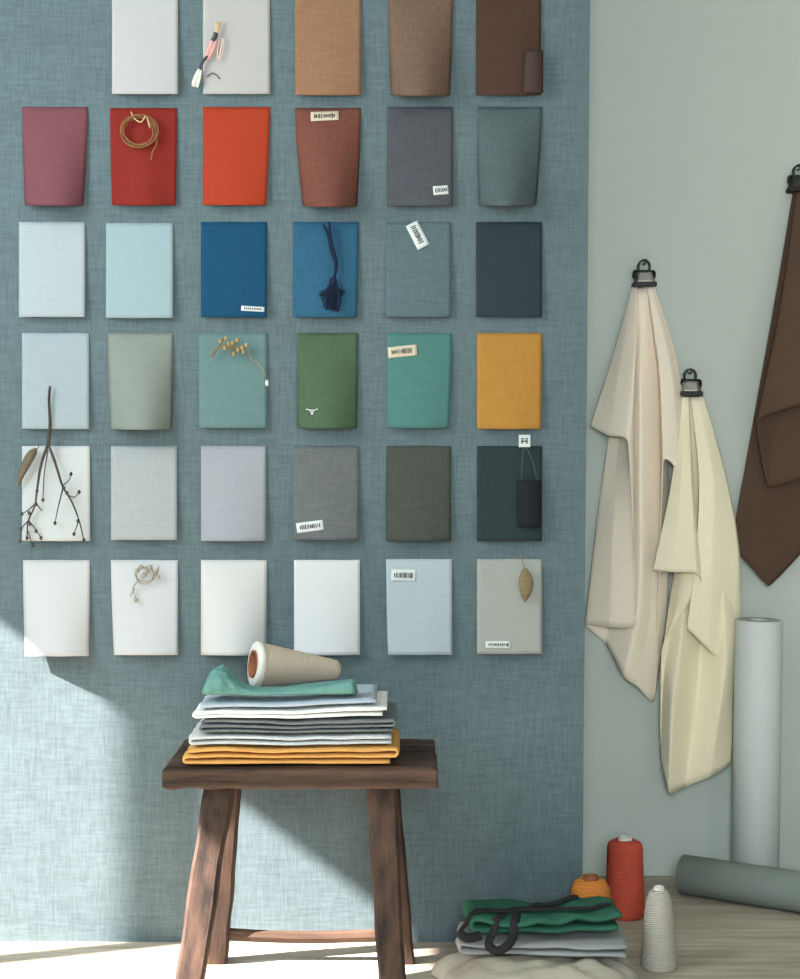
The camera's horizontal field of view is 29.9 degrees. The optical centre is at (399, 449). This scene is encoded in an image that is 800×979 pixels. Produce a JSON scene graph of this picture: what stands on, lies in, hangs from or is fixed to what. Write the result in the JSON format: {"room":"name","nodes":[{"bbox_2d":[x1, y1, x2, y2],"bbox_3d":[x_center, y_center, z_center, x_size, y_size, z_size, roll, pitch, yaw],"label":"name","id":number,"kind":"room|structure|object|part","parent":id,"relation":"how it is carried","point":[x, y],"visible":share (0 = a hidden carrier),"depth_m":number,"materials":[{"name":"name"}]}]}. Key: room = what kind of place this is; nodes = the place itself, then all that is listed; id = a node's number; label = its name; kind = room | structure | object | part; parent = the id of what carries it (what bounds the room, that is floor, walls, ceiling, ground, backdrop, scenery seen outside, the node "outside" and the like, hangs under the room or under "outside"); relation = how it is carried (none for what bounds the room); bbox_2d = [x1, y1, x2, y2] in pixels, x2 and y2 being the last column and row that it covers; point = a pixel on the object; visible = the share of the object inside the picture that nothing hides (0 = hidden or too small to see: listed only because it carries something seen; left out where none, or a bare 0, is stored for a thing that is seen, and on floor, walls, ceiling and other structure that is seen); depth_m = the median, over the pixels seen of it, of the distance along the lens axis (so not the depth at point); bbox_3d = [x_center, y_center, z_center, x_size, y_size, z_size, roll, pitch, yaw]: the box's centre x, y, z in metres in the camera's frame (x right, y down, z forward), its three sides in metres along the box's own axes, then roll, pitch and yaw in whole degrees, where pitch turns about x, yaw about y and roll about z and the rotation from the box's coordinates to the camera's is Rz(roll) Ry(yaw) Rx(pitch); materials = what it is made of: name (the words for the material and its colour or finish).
{"room":"design studio","nodes":[
{"label":"design studio","id":0,"kind":"room"},
{"bbox_2d":[0,0,589,941],"bbox_3d":[-0.787,-0.264,3.568,2.425,2.700,0.515,0,0,0],"label":"wall","id":1,"kind":"structure","parent":0,"point":[94,847],"depth_m":3.31,"materials":[{"name":"fabric"}]},
{"bbox_2d":[17,444,39,486],"bbox_3d":[-0.815,0.034,3.289,0.050,0.095,0.012,0,0,0],"label":"leaf","id":2,"kind":"object","parent":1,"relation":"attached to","point":[30,456],"visible":1,"depth_m":3.29,"materials":[{"name":"brown plant"}]},
{"bbox_2d":[19,222,84,316],"bbox_3d":[-0.767,-0.398,3.302,0.148,0.212,0.018,0,0,0],"label":"swatch","id":3,"kind":"object","parent":1,"relation":"attached to","point":[51,254],"visible":1,"depth_m":3.30,"materials":[{"name":"white fabric"}]},
{"bbox_2d":[22,107,87,205],"bbox_3d":[-0.761,-0.644,3.283,0.146,0.227,0.056,0,0,0],"label":"swatch","id":4,"kind":"object","parent":1,"relation":"attached to","point":[54,139],"visible":1,"depth_m":3.29,"materials":[{"name":"pink fabric"}]},
{"bbox_2d":[22,333,88,428],"bbox_3d":[-0.759,-0.152,3.302,0.150,0.213,0.018,0,0,0],"label":"swatch","id":5,"kind":"object","parent":1,"relation":"attached to","point":[60,361],"visible":1,"depth_m":3.30,"materials":[{"name":"fabric"}]},
{"bbox_2d":[18,386,85,546],"bbox_3d":[-0.761,0.036,3.285,0.147,0.353,0.014,0,0,0],"label":"bare twig","id":6,"kind":"object","parent":5,"relation":"hanging from","point":[47,446],"visible":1,"depth_m":3.28,"materials":[{"name":"brown plant"}]},
{"bbox_2d":[22,446,89,540],"bbox_3d":[-0.758,0.095,3.301,0.153,0.209,0.020,0,0,0],"label":"swatch","id":7,"kind":"object","parent":1,"relation":"attached to","point":[74,459],"visible":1,"depth_m":3.30,"materials":[{"name":"white fabric"}]},
{"bbox_2d":[23,560,89,656],"bbox_3d":[-0.757,0.347,3.285,0.150,0.210,0.052,0,0,0],"label":"swatch","id":8,"kind":"object","parent":1,"relation":"attached to","point":[56,593],"visible":1,"depth_m":3.29,"materials":[{"name":"white fabric"}]},
{"bbox_2d":[106,223,172,317],"bbox_3d":[-0.574,-0.395,3.301,0.150,0.212,0.018,0,0,0],"label":"swatch","id":9,"kind":"object","parent":1,"relation":"attached to","point":[139,256],"visible":1,"depth_m":3.30,"materials":[{"name":"blue fabric"}]},
{"bbox_2d":[108,333,172,429],"bbox_3d":[-0.572,-0.151,3.273,0.144,0.215,0.076,0,0,0],"label":"swatch","id":10,"kind":"object","parent":1,"relation":"attached to","point":[140,365],"visible":1,"depth_m":3.29,"materials":[{"name":"green fabric"}]},
{"bbox_2d":[110,108,176,204],"bbox_3d":[-0.566,-0.645,3.295,0.148,0.220,0.031,0,0,0],"label":"swatch","id":11,"kind":"object","parent":1,"relation":"attached to","point":[136,179],"depth_m":3.30,"materials":[{"name":"red fabric"}]},
{"bbox_3d":[-0.572,-0.690,3.289,0.087,0.108,0.019,0,0,0],"label":"twine coil","id":12,"kind":"part","parent":11,"relation":"part of","materials":[{"name":"brown fabric"}]},
{"bbox_2d":[111,446,176,539],"bbox_3d":[-0.564,0.095,3.301,0.148,0.207,0.019,0,0,0],"label":"swatch","id":13,"kind":"object","parent":1,"relation":"attached to","point":[143,478],"visible":1,"depth_m":3.30,"materials":[{"name":"grey fabric"}]},
{"bbox_2d":[111,560,177,654],"bbox_3d":[-0.563,0.346,3.297,0.150,0.208,0.028,0,0,0],"label":"swatch","id":14,"kind":"object","parent":1,"relation":"attached to","point":[149,625],"visible":1,"depth_m":3.30,"materials":[{"name":"white fabric"}]},
{"bbox_2d":[130,565,159,601],"bbox_3d":[-0.559,0.293,3.289,0.068,0.082,0.011,0,0,0],"label":"sprig","id":15,"kind":"object","parent":14,"relation":"attached to","point":[141,567],"visible":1,"depth_m":3.29,"materials":[{"name":"brown plant"}]},
{"bbox_2d":[112,0,177,93],"bbox_3d":[-0.562,-0.894,3.300,0.148,0.226,0.022,0,0,0],"label":"swatch","id":16,"kind":"object","parent":1,"relation":"attached to","point":[144,32],"visible":1,"depth_m":3.30,"materials":[{"name":"white fabric"}]},
{"bbox_2d":[199,333,266,427],"bbox_3d":[-0.368,-0.153,3.301,0.151,0.210,0.020,0,0,0],"label":"swatch","id":17,"kind":"object","parent":1,"relation":"attached to","point":[232,390],"visible":1,"depth_m":3.30,"materials":[{"name":"teal fabric"}]},
{"bbox_2d":[210,336,268,385],"bbox_3d":[-0.352,-0.195,3.289,0.129,0.110,0.017,0,0,0],"label":"sprig","id":18,"kind":"object","parent":17,"relation":"attached to","point":[241,348],"visible":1,"depth_m":3.28,"materials":[{"name":"beige plant"}]},
{"bbox_3d":[-0.376,-0.226,3.288,0.083,0.046,0.011,0,0,3],"label":"stem","id":19,"kind":"part","parent":18,"relation":"part of","materials":[{"name":"beige plant"}]},
{"bbox_3d":[-0.315,-0.194,3.293,0.043,0.077,0.004,0,0,-3],"label":"cord","id":20,"kind":"part","parent":18,"relation":"part of","materials":[{"name":"beige fabric"}]},
{"bbox_2d":[201,446,265,540],"bbox_3d":[-0.367,0.096,3.297,0.145,0.209,0.028,0,0,0],"label":"swatch","id":21,"kind":"object","parent":1,"relation":"attached to","point":[233,478],"visible":1,"depth_m":3.30,"materials":[{"name":"grey fabric"}]},
{"bbox_2d":[201,222,266,316],"bbox_3d":[-0.366,-0.398,3.301,0.147,0.212,0.019,0,0,0],"label":"swatch","id":22,"kind":"object","parent":1,"relation":"attached to","point":[233,254],"visible":1,"depth_m":3.30,"materials":[{"name":"blue fabric"}]},
{"bbox_2d":[201,560,266,655],"bbox_3d":[-0.366,0.346,3.283,0.146,0.208,0.056,0,0,0],"label":"swatch","id":23,"kind":"object","parent":1,"relation":"attached to","point":[233,592],"visible":0.95,"depth_m":3.29,"materials":[{"name":"white fabric"}]},
{"bbox_2d":[203,107,269,204],"bbox_3d":[-0.361,-0.647,3.298,0.148,0.221,0.026,0,0,0],"label":"swatch","id":24,"kind":"object","parent":1,"relation":"attached to","point":[235,139],"visible":1,"depth_m":3.30,"materials":[{"name":"fabric"}]},
{"bbox_2d":[203,0,269,93],"bbox_3d":[-0.360,-0.894,3.304,0.149,0.224,0.014,0,0,0],"label":"swatch","id":25,"kind":"object","parent":1,"relation":"attached to","point":[243,67],"visible":1,"depth_m":3.30,"materials":[{"name":"white fabric"}]},
{"bbox_2d":[191,21,223,86],"bbox_3d":[-0.422,-0.868,3.292,0.071,0.146,0.014,0,0,-2],"label":"tassel","id":26,"kind":"object","parent":25,"relation":"hanging from","point":[196,79],"visible":1,"depth_m":3.29,"materials":[{"name":"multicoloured fabric"}]},
{"bbox_3d":[-0.430,-0.850,3.291,0.023,0.034,0.007,0,0,0],"label":"cord","id":27,"kind":"part","parent":26,"relation":"part of","materials":[{"name":"grey fabric"}]},
{"bbox_2d":[293,446,358,539],"bbox_3d":[-0.163,0.094,3.298,0.146,0.207,0.026,0,0,0],"label":"swatch","id":28,"kind":"object","parent":1,"relation":"attached to","point":[325,478],"visible":1,"depth_m":3.30,"materials":[{"name":"grey fabric"}]},
{"bbox_2d":[293,222,358,316],"bbox_3d":[-0.163,-0.397,3.297,0.146,0.213,0.028,0,0,0],"label":"swatch","id":29,"kind":"object","parent":1,"relation":"attached to","point":[313,264],"visible":1,"depth_m":3.30,"materials":[{"name":"blue fabric"}]},
{"bbox_2d":[318,222,345,311],"bbox_3d":[-0.149,-0.402,3.285,0.061,0.199,0.026,0,0,0],"label":"tassel","id":30,"kind":"object","parent":29,"relation":"hanging from","point":[333,291],"visible":1,"depth_m":3.28,"materials":[{"name":"blue fabric"}]},
{"bbox_3d":[-0.154,-0.437,3.290,0.036,0.130,0.013,0,0,20],"label":"cord","id":31,"kind":"part","parent":30,"relation":"part of","materials":[{"name":"blue fabric"}]},
{"bbox_2d":[294,560,359,654],"bbox_3d":[-0.161,0.346,3.294,0.146,0.208,0.034,0,0,0],"label":"swatch","id":32,"kind":"object","parent":1,"relation":"attached to","point":[326,592],"visible":1,"depth_m":3.30,"materials":[{"name":"white fabric"}]},
{"bbox_2d":[297,333,357,428],"bbox_3d":[-0.160,-0.153,3.286,0.135,0.212,0.049,0,0,0],"label":"swatch","id":33,"kind":"object","parent":1,"relation":"attached to","point":[327,363],"visible":1,"depth_m":3.29,"materials":[{"name":"green fabric"}]},
{"bbox_2d":[295,0,360,94],"bbox_3d":[-0.159,-0.892,3.298,0.146,0.230,0.026,0,0,0],"label":"swatch","id":34,"kind":"object","parent":1,"relation":"attached to","point":[327,32],"visible":1,"depth_m":3.30,"materials":[{"name":"brown fabric"}]},
{"bbox_2d":[295,108,360,206],"bbox_3d":[-0.159,-0.639,3.272,0.146,0.231,0.078,0,0,0],"label":"swatch","id":35,"kind":"object","parent":1,"relation":"attached to","point":[327,139],"visible":1,"depth_m":3.29,"materials":[{"name":"fabric"}]},
{"bbox_2d":[386,221,450,316],"bbox_3d":[0.041,-0.399,3.302,0.143,0.215,0.018,0,0,0],"label":"swatch","id":36,"kind":"object","parent":1,"relation":"attached to","point":[418,254],"visible":1,"depth_m":3.30,"materials":[{"name":"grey fabric"}]},
{"bbox_2d":[386,446,450,540],"bbox_3d":[0.041,0.095,3.297,0.144,0.210,0.028,0,0,0],"label":"swatch","id":37,"kind":"object","parent":1,"relation":"attached to","point":[418,478],"visible":1,"depth_m":3.30,"materials":[{"name":"grey fabric"}]},
{"bbox_2d":[386,559,451,654],"bbox_3d":[0.042,0.345,3.300,0.146,0.211,0.022,0,0,0],"label":"swatch","id":38,"kind":"object","parent":1,"relation":"attached to","point":[418,591],"visible":1,"depth_m":3.30,"materials":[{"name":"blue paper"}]},
{"bbox_2d":[387,333,451,427],"bbox_3d":[0.043,-0.153,3.298,0.144,0.211,0.026,0,0,0],"label":"swatch","id":39,"kind":"object","parent":1,"relation":"attached to","point":[418,364],"visible":1,"depth_m":3.30,"materials":[{"name":"teal fabric"}]},
{"bbox_2d":[387,107,452,205],"bbox_3d":[0.044,-0.646,3.300,0.146,0.223,0.022,0,0,0],"label":"swatch","id":40,"kind":"object","parent":1,"relation":"attached to","point":[419,139],"visible":1,"depth_m":3.30,"materials":[{"name":"grey fabric"}]},
{"bbox_2d":[388,0,452,95],"bbox_3d":[0.045,-0.885,3.272,0.144,0.243,0.078,0,0,0],"label":"swatch","id":41,"kind":"object","parent":1,"relation":"attached to","point":[420,31],"visible":1,"depth_m":3.28,"materials":[{"name":"brown fabric"}]},
{"bbox_2d":[476,222,541,316],"bbox_3d":[0.240,-0.398,3.302,0.146,0.212,0.017,0,0,0],"label":"swatch","id":42,"kind":"object","parent":1,"relation":"attached to","point":[508,254],"visible":1,"depth_m":3.30,"materials":[{"name":"fabric"}]},
{"bbox_2d":[477,333,541,428],"bbox_3d":[0.241,-0.152,3.300,0.144,0.213,0.022,0,0,0],"label":"swatch","id":43,"kind":"object","parent":1,"relation":"attached to","point":[509,365],"visible":1,"depth_m":3.30,"materials":[{"name":"yellow fabric"}]},
{"bbox_2d":[477,107,541,205],"bbox_3d":[0.242,-0.642,3.272,0.144,0.231,0.078,0,0,0],"label":"swatch","id":44,"kind":"object","parent":1,"relation":"attached to","point":[508,138],"visible":1,"depth_m":3.29,"materials":[{"name":"teal fabric"}]},
{"bbox_2d":[477,559,541,653],"bbox_3d":[0.241,0.344,3.300,0.144,0.208,0.020,0,0,0],"label":"swatch","id":45,"kind":"object","parent":1,"relation":"attached to","point":[506,624],"visible":1,"depth_m":3.30,"materials":[{"name":"beige fabric"}]},
{"bbox_2d":[519,553,532,601],"bbox_3d":[0.275,0.280,3.286,0.032,0.108,0.014,0,0,24],"label":"dried leaf","id":46,"kind":"object","parent":45,"relation":"hanging from","point":[525,580],"visible":1,"depth_m":3.28,"materials":[{"name":"brown plant"}]},
{"bbox_3d":[0.276,0.296,3.286,0.031,0.075,0.010,0,0,0],"label":"blade","id":47,"kind":"part","parent":46,"relation":"part of","materials":[{"name":"beige plant"}]},
{"bbox_2d":[477,446,541,540],"bbox_3d":[0.241,0.096,3.301,0.144,0.209,0.019,0,0,0],"label":"swatch","id":48,"kind":"object","parent":1,"relation":"attached to","point":[498,467],"visible":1,"depth_m":3.30,"materials":[{"name":"fabric"}]},
{"bbox_2d":[476,0,542,94],"bbox_3d":[0.240,-0.892,3.293,0.147,0.230,0.035,0,0,0],"label":"swatch","id":49,"kind":"object","parent":1,"relation":"attached to","point":[505,29],"depth_m":3.30,"materials":[{"name":"brown fabric"}]},
{"bbox_3d":[0.291,-0.829,3.283,0.045,0.097,0.014,0,0,0],"label":"leather strip","id":50,"kind":"part","parent":49,"relation":"part of","materials":[{"name":"brown leather"}]},
{"bbox_2d":[517,435,540,526],"bbox_3d":[0.283,0.068,3.283,0.054,0.202,0.018,0,0,0],"label":"tag","id":51,"kind":"object","parent":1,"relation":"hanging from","point":[528,491],"visible":1,"depth_m":3.28,"materials":[{"name":"grey paper"}]},
{"bbox_3d":[0.283,0.032,3.289,0.038,0.078,0.005,0,0,0],"label":"cord","id":52,"kind":"part","parent":51,"relation":"part of","materials":[{"name":"grey fabric"}]},
{"bbox_2d":[0,876,799,978],"bbox_3d":[0.350,1.146,1.663,4.900,0.120,4.526,0,0,0],"label":"floor","id":53,"kind":"structure","parent":0,"point":[716,939],"depth_m":3.23,"materials":[{"name":"white wood"}]},
{"bbox_2d":[162,739,437,978],"bbox_3d":[-0.195,0.854,3.042,0.542,0.465,0.409,0,0,0],"label":"wooden stool","id":54,"kind":"object","parent":53,"relation":"on","point":[207,935],"visible":0.7,"depth_m":2.93,"materials":[{"name":"brown wood"}]},
{"bbox_3d":[-0.383,0.873,2.923,0.071,0.426,0.198,0,0,24],"label":"leg","id":55,"kind":"part","parent":54,"relation":"part of","materials":[{"name":"brown wood"}]},
{"bbox_3d":[-0.369,0.873,3.164,0.080,0.426,0.084,0,0,0],"label":"leg","id":56,"kind":"part","parent":54,"relation":"part of","materials":[{"name":"brown wood"}]},
{"bbox_2d":[182,728,399,763],"bbox_3d":[-0.216,0.600,3.066,0.432,0.036,0.254,0,0,0],"label":"folded cloth","id":57,"kind":"object","parent":54,"relation":"on","point":[207,753],"visible":0.52,"depth_m":2.95,"materials":[{"name":"yellow fabric"}]},
{"bbox_2d":[188,718,391,744],"bbox_3d":[-0.219,0.570,3.066,0.405,0.022,0.247,0,0,0],"label":"folded cloth","id":58,"kind":"object","parent":57,"relation":"on","point":[196,737],"visible":0.4,"depth_m":2.95,"materials":[{"name":"grey fabric"}]},
{"bbox_2d":[199,702,396,732],"bbox_3d":[-0.203,0.544,3.066,0.392,0.027,0.238,0,0,0],"label":"folded cloth","id":59,"kind":"object","parent":58,"relation":"on","point":[386,722],"visible":0.54,"depth_m":2.96,"materials":[{"name":"grey fabric"}]},
{"bbox_2d":[192,691,387,717],"bbox_3d":[-0.220,0.517,3.066,0.388,0.023,0.230,0,0,0],"label":"folded cloth","id":60,"kind":"object","parent":59,"relation":"on","point":[355,709],"visible":0.52,"depth_m":2.96,"materials":[{"name":"white fabric"}]},
{"bbox_2d":[200,684,377,707],"bbox_3d":[-0.222,0.502,3.066,0.349,0.023,0.220,0,0,0],"label":"folded cloth","id":61,"kind":"object","parent":60,"relation":"on","point":[367,693],"visible":0.59,"depth_m":2.98,"materials":[{"name":"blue fabric"}]},
{"bbox_2d":[202,664,357,694],"bbox_3d":[-0.239,0.457,2.991,0.312,0.058,0.100,0,0,0],"label":"folded cloth","id":62,"kind":"object","parent":61,"relation":"on","point":[221,680],"visible":1,"depth_m":2.96,"materials":[{"name":"teal fabric"}]},
{"bbox_2d":[247,641,341,686],"bbox_3d":[-0.214,0.440,3.110,0.197,0.093,0.093,0,0,-19],"label":"cone","id":63,"kind":"object","parent":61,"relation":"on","point":[268,664],"visible":1,"depth_m":3.08,"materials":[{"name":"beige fabric"}]},
{"bbox_3d":[-0.195,0.645,3.087,0.542,0.048,0.317,0,0,0],"label":"seat","id":64,"kind":"part","parent":54,"relation":"part of","materials":[{"name":"brown wood"}]},
{"bbox_3d":[-0.027,0.873,2.923,0.067,0.426,0.182,0,0,-10],"label":"leg","id":65,"kind":"part","parent":54,"relation":"part of","materials":[{"name":"brown wood"}]},
{"bbox_3d":[-0.011,0.873,3.164,0.087,0.426,0.084,0,0,0],"label":"leg","id":66,"kind":"part","parent":54,"relation":"part of","materials":[{"name":"brown wood"}]},
{"bbox_2d":[431,952,639,978],"bbox_3d":[0.278,1.055,3.086,0.427,0.061,0.262,0,0,0],"label":"crumpled cloth","id":67,"kind":"object","parent":53,"relation":"on","point":[458,965],"visible":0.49,"depth_m":3.02,"materials":[{"name":"beige fabric"}]},
{"bbox_2d":[455,921,626,957],"bbox_3d":[0.289,1.011,3.111,0.348,0.029,0.175,0,0,3],"label":"folded cloth","id":68,"kind":"object","parent":67,"relation":"on","point":[574,943],"visible":0.61,"depth_m":3.04,"materials":[{"name":"grey fabric"}]},
{"bbox_2d":[457,895,621,954],"bbox_3d":[0.281,0.976,3.108,0.337,0.076,0.192,0,0,-3],"label":"cloth","id":69,"kind":"object","parent":68,"relation":"on","point":[570,913],"visible":1,"depth_m":3.06,"materials":[{"name":"fabric"}]},
{"bbox_2d":[570,873,610,898],"bbox_3d":[0.413,1.004,3.250,0.096,0.164,0.096,0,0,0],"label":"spool","id":70,"kind":"object","parent":53,"relation":"on","point":[587,885],"visible":0.31,"depth_m":3.23,"materials":[{"name":"orange fabric"}]},
{"bbox_2d":[606,835,644,920],"bbox_3d":[0.525,0.994,3.500,0.092,0.184,0.092,0,0,0],"label":"spool","id":71,"kind":"object","parent":53,"relation":"on","point":[624,867],"visible":0.88,"depth_m":3.46,"materials":[{"name":"red fabric"}]},
{"bbox_2d":[641,885,676,973],"bbox_3d":[0.543,1.000,3.145,0.076,0.171,0.076,0,0,0],"label":"spool","id":72,"kind":"object","parent":53,"relation":"on","point":[658,954],"visible":1,"depth_m":3.12,"materials":[{"name":"grey fabric"}]},
{"bbox_2d":[675,854,799,912],"bbox_3d":[0.945,1.037,3.517,0.594,0.094,0.094,0,0,31],"label":"paper roll","id":73,"kind":"object","parent":53,"relation":"on","point":[730,881],"visible":1,"depth_m":3.56,"materials":[{"name":"grey paper"}]},
{"bbox_2d":[731,617,782,867],"bbox_3d":[0.894,0.754,3.756,0.117,0.661,0.117,1,0,0],"label":"paper roll","id":74,"kind":"object","parent":53,"relation":"on","point":[758,654],"visible":0.81,"depth_m":3.71,"materials":[{"name":"grey paper"}]},
{"bbox_2d":[583,0,799,875],"bbox_3d":[0.350,-0.264,3.876,4.700,2.700,0.100,0,0,0],"label":"wall","id":75,"kind":"structure","parent":0,"point":[694,105],"depth_m":3.83,"materials":[{"name":"grey paint"}]},
{"bbox_3d":[0.618,-0.475,3.803,0.005,0.015,0.046,0,0,0],"label":"wall hook","id":76,"kind":"object","parent":75,"relation":"attached to","visible":0},
{"bbox_2d":[631,259,656,287],"bbox_3d":[0.618,-0.448,3.798,0.060,0.071,0.044,0,0,0],"label":"clip","id":77,"kind":"object","parent":76,"relation":"hanging from","point":[642,278],"visible":1,"depth_m":3.79,"materials":[{"name":"black metal"}]},
{"bbox_2d":[585,287,682,700],"bbox_3d":[0.603,0.112,3.766,0.265,1.054,0.108,0,0,-3],"label":"hanging cloth","id":78,"kind":"object","parent":77,"relation":"hanging from","point":[639,406],"visible":1,"depth_m":3.77,"materials":[{"name":"beige fabric"}]},
{"bbox_3d":[0.618,-0.467,3.800,0.033,0.032,0.022,0,0,0],"label":"handle","id":79,"kind":"part","parent":77,"relation":"part of","materials":[{"name":"grey metal"}]},
{"bbox_3d":[0.735,-0.199,3.803,0.005,0.015,0.046,0,0,0],"label":"wall hook","id":80,"kind":"object","parent":75,"relation":"attached to","visible":0},
{"bbox_2d":[680,368,702,396],"bbox_3d":[0.735,-0.171,3.798,0.060,0.071,0.044,0,0,0],"label":"clip","id":81,"kind":"object","parent":80,"relation":"hanging from","point":[690,387],"visible":0.98,"depth_m":3.79,"materials":[{"name":"black metal"}]},
{"bbox_3d":[0.735,-0.191,3.800,0.033,0.032,0.022,0,0,0],"label":"handle","id":82,"kind":"part","parent":81,"relation":"part of","materials":[{"name":"grey metal"}]},
{"bbox_2d":[653,397,741,792],"bbox_3d":[0.747,0.361,3.763,0.249,0.992,0.087,0,0,-13],"label":"hanging cloth","id":83,"kind":"object","parent":81,"relation":"hanging from","point":[698,542],"visible":1,"depth_m":3.75,"materials":[{"name":"beige fabric"}]},
{"bbox_3d":[1.011,-0.715,3.803,0.005,0.015,0.046,0,0,0],"label":"wall hook","id":84,"kind":"object","parent":75,"relation":"attached to","visible":0},
{"bbox_2d":[786,164,799,193],"bbox_3d":[1.011,-0.688,3.798,0.060,0.071,0.044,0,0,0],"label":"clip","id":85,"kind":"object","parent":84,"relation":"hanging from","point":[793,180],"visible":1,"depth_m":3.79,"materials":[{"name":"black metal"}]},
{"bbox_2d":[735,192,799,585],"bbox_3d":[1.001,-0.156,3.760,0.324,0.998,0.101,0,0,0],"label":"hanging cloth","id":86,"kind":"object","parent":85,"relation":"hanging from","point":[767,520],"visible":1,"depth_m":3.78,"materials":[{"name":"brown fabric"}]},
{"bbox_3d":[1.011,-0.708,3.800,0.033,0.032,0.022,0,0,0],"label":"handle","id":87,"kind":"part","parent":85,"relation":"part of","materials":[{"name":"grey metal"}]}
]}

